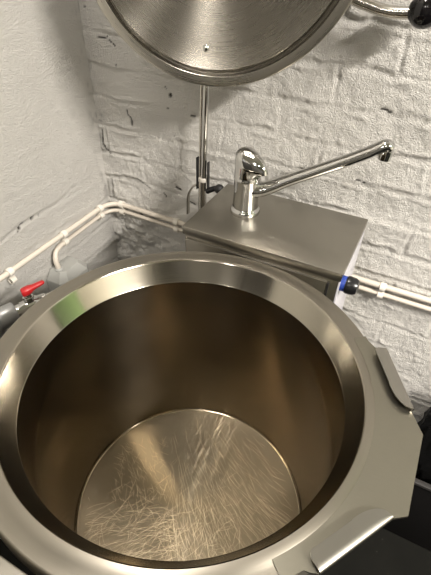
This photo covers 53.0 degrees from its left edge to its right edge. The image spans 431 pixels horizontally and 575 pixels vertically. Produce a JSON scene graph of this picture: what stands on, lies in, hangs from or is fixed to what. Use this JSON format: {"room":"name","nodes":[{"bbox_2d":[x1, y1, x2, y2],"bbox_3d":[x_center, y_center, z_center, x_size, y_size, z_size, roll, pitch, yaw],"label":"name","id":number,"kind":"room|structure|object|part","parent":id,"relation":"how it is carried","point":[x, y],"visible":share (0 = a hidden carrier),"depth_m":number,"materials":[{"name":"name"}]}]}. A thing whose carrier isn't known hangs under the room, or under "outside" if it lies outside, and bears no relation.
{"room":"commercial kitchen","nodes":[
{"label":"commercial kitchen","id":0,"kind":"room"},
{"bbox_2d":[0,280,51,338],"bbox_3d":[-0.324,0.318,1.004,0.183,0.834,0.044,-23,46,-26],"label":"valve","id":1,"kind":"object","parent":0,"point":[9,313],"visible":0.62,"depth_m":0.73,"materials":[{"name":"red metal"}]},
{"bbox_3d":[-0.314,0.001,0.744,0.040,0.015,0.016,-26,48,-28],"label":"lever","id":2,"kind":"part","parent":1,"relation":"part of","materials":[{"name":"red plastic"}]},
{"bbox_2d":[0,0,120,329],"bbox_3d":[-0.984,0.258,-0.228,0.011,2.500,3.122,19,44,20],"label":"wall","id":3,"kind":"structure","parent":0,"point":[52,171],"depth_m":0.91,"materials":[{"name":"paint"}]},
{"bbox_2d":[4,267,17,284],"bbox_3d":[-0.437,-0.025,0.920,0.023,0.039,0.012,19,44,20],"label":"clip","id":4,"kind":"object","parent":3,"relation":"attached to","point":[11,279],"visible":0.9,"depth_m":0.92,"materials":[{"name":"beige plastic"}]},
{"bbox_2d":[58,230,69,245],"bbox_3d":[-0.362,-0.118,1.031,0.023,0.039,0.012,19,44,20],"label":"clip","id":5,"kind":"object","parent":3,"relation":"attached to","point":[65,234],"visible":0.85,"depth_m":1.02,"materials":[{"name":"beige plastic"}]},
{"bbox_2d":[47,241,88,291],"bbox_3d":[-0.357,-0.037,1.059,0.056,0.150,0.100,19,44,20],"label":"junction box","id":6,"kind":"object","parent":3,"relation":"attached to","point":[68,268],"visible":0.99,"depth_m":1.03,"materials":[{"name":"grey plastic"}]},
{"bbox_2d":[95,204,104,219],"bbox_3d":[-0.301,-0.196,1.121,0.023,0.039,0.012,19,44,20],"label":"clip","id":7,"kind":"object","parent":3,"relation":"attached to","point":[99,206],"visible":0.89,"depth_m":1.11,"materials":[{"name":"beige plastic"}]},
{"bbox_2d":[0,528,430,574],"bbox_3d":[0.560,1.774,0.006,3.644,0.050,3.220,19,44,20],"label":"floor","id":8,"kind":"structure","parent":0,"point":[385,552],"depth_m":1.17,"materials":[{"name":"plastic"}]},
{"bbox_2d":[0,556,26,574],"bbox_3d":[-0.212,0.623,0.586,0.278,0.917,0.176,19,44,20],"label":"console","id":9,"kind":"object","parent":8,"relation":"on","point":[6,568],"visible":1,"depth_m":0.35,"materials":[{"name":"metal"}]},
{"bbox_2d":[187,85,223,213],"bbox_3d":[-0.027,-0.019,1.098,0.092,1.235,0.022,23,45,24],"label":"post","id":10,"kind":"object","parent":8,"relation":"on","point":[202,184],"visible":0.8,"depth_m":0.89,"materials":[{"name":"silver metal"}]},
{"bbox_3d":[-0.038,-0.243,0.919,0.002,0.072,0.010,19,44,20],"label":"guide rail","id":11,"kind":"part","parent":10,"relation":"part of","materials":[{"name":"black plastic"}]},
{"bbox_3d":[-0.027,-0.327,0.843,0.018,0.435,0.008,19,44,20],"label":"rod","id":12,"kind":"part","parent":10,"relation":"part of","materials":[{"name":"silver metal"}]},
{"bbox_3d":[-0.018,-0.360,0.808,0.022,0.340,0.012,19,44,20],"label":"rod","id":13,"kind":"part","parent":10,"relation":"part of","materials":[{"name":"silver metal"}]},
{"bbox_3d":[-0.015,-0.233,0.912,0.002,0.067,0.010,19,44,20],"label":"guide rail","id":14,"kind":"part","parent":10,"relation":"part of","materials":[{"name":"black plastic"}]},
{"bbox_3d":[0.008,-0.207,0.912,0.021,0.021,0.021,19,44,20],"label":"grip knob","id":15,"kind":"part","parent":10,"relation":"part of","materials":[{"name":"black plastic"}]},
{"bbox_2d":[96,0,430,86],"bbox_3d":[0.052,-0.501,0.574,0.536,0.434,0.063,10,41,10],"label":"lid","id":16,"kind":"object","parent":10,"relation":"attached to","point":[216,43],"visible":1,"depth_m":0.66,"materials":[{"name":"metal"}]},
{"bbox_3d":[0.003,-0.507,0.580,0.406,0.406,0.013,9,35,9],"label":"lid plate","id":17,"kind":"part","parent":16,"relation":"part of","materials":[{"name":"metal"}]},
{"bbox_3d":[0.200,-0.414,0.611,0.177,0.050,0.018,17,43,18],"label":"lid handle","id":18,"kind":"part","parent":16,"relation":"part of","materials":[{"name":"silver metal"}]},
{"bbox_3d":[0.286,-0.377,0.588,0.045,0.044,0.044,9,35,9],"label":"ball knob","id":19,"kind":"part","parent":16,"relation":"part of","materials":[{"name":"black plastic"}]},
{"bbox_2d":[0,251,422,574],"bbox_3d":[-0.035,0.439,0.812,0.518,0.909,0.496,19,44,20],"label":"kettle","id":20,"kind":"object","parent":8,"relation":"on","point":[179,412],"visible":1,"depth_m":0.69,"materials":[{"name":"metal"}]},
{"bbox_2d":[16,282,344,560],"bbox_3d":[-0.043,0.257,0.665,0.401,0.357,0.401,19,44,20],"label":"kettle interior","id":21,"kind":"object","parent":20,"relation":"on","point":[156,421],"depth_m":0.75,"materials":[{"name":"metal"}]},
{"bbox_2d":[182,184,367,309],"bbox_3d":[0.110,0.240,1.044,0.304,0.917,0.180,19,44,20],"label":"metal box","id":22,"kind":"object","parent":8,"relation":"on","point":[318,246],"visible":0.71,"depth_m":0.72,"materials":[{"name":"metal"}]},
{"bbox_3d":[0.053,0.254,0.965,0.250,0.795,0.005,19,44,20],"label":"panel","id":23,"kind":"part","parent":22,"relation":"part of","materials":[{"name":"metal"}]},
{"bbox_2d":[230,139,395,218],"bbox_3d":[0.147,-0.176,0.708,0.246,0.153,0.054,12,42,12],"label":"mixer tap","id":24,"kind":"object","parent":22,"relation":"on","point":[250,166],"visible":1,"depth_m":0.70,"materials":[{"name":"silver metal"}]},
{"bbox_2d":[233,175,260,211],"bbox_3d":[0.054,-0.171,0.749,0.046,0.068,0.046,19,44,20],"label":"tap","id":25,"kind":"object","parent":24,"relation":"on","point":[247,188],"depth_m":0.73,"materials":[{"name":"silver metal"}]},
{"bbox_3d":[0.063,-0.205,0.714,0.063,0.046,0.045,19,44,20],"label":"lever","id":26,"kind":"part","parent":24,"relation":"part of","materials":[{"name":"silver metal"}]},
{"bbox_3d":[0.168,-0.192,0.703,0.210,0.121,0.038,8,41,7],"label":"spout","id":27,"kind":"part","parent":24,"relation":"part of","materials":[{"name":"silver metal"}]},
{"bbox_3d":[0.221,0.246,0.976,0.003,0.800,0.175,19,44,20],"label":"panel","id":28,"kind":"part","parent":22,"relation":"part of","materials":[{"name":"grey metal"}]},
{"bbox_3d":[0.211,-0.002,0.667,0.020,0.029,0.029,19,44,20],"label":"control knob","id":29,"kind":"part","parent":22,"relation":"part of","materials":[{"name":"black plastic"}]},
{"bbox_2d":[383,477,430,550],"bbox_3d":[0.636,0.593,1.126,0.427,0.294,0.120,19,44,20],"label":"crate","id":30,"kind":"object","parent":8,"relation":"on","point":[416,528],"visible":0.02,"depth_m":1.14,"materials":[{"name":"black plastic"}]},
{"bbox_2d":[415,407,430,483],"bbox_3d":[0.569,0.380,0.992,0.242,0.338,0.069,19,44,20],"label":"bag","id":31,"kind":"object","parent":30,"relation":"in","point":[423,472],"visible":0.46,"depth_m":1.01,"materials":[{"name":"black plastic"}]},
{"bbox_2d":[78,0,430,421],"bbox_3d":[1.290,-0.079,0.232,3.546,2.500,0.025,19,44,20],"label":"wall","id":32,"kind":"structure","parent":0,"point":[367,82],"depth_m":0.86,"materials":[{"name":"paint"}]},
{"bbox_2d":[118,200,125,214],"bbox_3d":[-0.245,-0.211,1.140,0.012,0.039,0.023,19,44,20],"label":"clip","id":33,"kind":"object","parent":32,"relation":"attached to","point":[120,203],"visible":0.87,"depth_m":1.13,"materials":[{"name":"beige plastic"}]},
{"bbox_2d":[172,218,179,232],"bbox_3d":[-0.097,-0.157,1.087,0.012,0.039,0.023,19,44,20],"label":"clip","id":34,"kind":"object","parent":32,"relation":"attached to","point":[175,220],"visible":0.9,"depth_m":1.08,"materials":[{"name":"beige plastic"}]},
{"bbox_2d":[0,202,430,303],"bbox_3d":[0.234,0.353,0.488,1.728,0.024,1.104,19,44,20],"label":"conduit","id":35,"kind":"object","parent":32,"relation":"attached to","point":[3,276],"visible":0.52,"depth_m":0.97,"materials":[{"name":"beige plastic"}]},
{"bbox_2d":[67,208,430,311],"bbox_3d":[0.444,0.105,0.815,1.728,0.024,0.182,19,44,20],"label":"conduit","id":36,"kind":"object","parent":32,"relation":"attached to","point":[363,288],"visible":0.5,"depth_m":1.07,"materials":[{"name":"beige plastic"}]},
{"bbox_2d":[377,282,386,298],"bbox_3d":[0.354,0.005,0.920,0.012,0.039,0.023,19,44,20],"label":"clip","id":37,"kind":"object","parent":32,"relation":"attached to","point":[383,285],"visible":1,"depth_m":0.91,"materials":[{"name":"beige plastic"}]}
]}

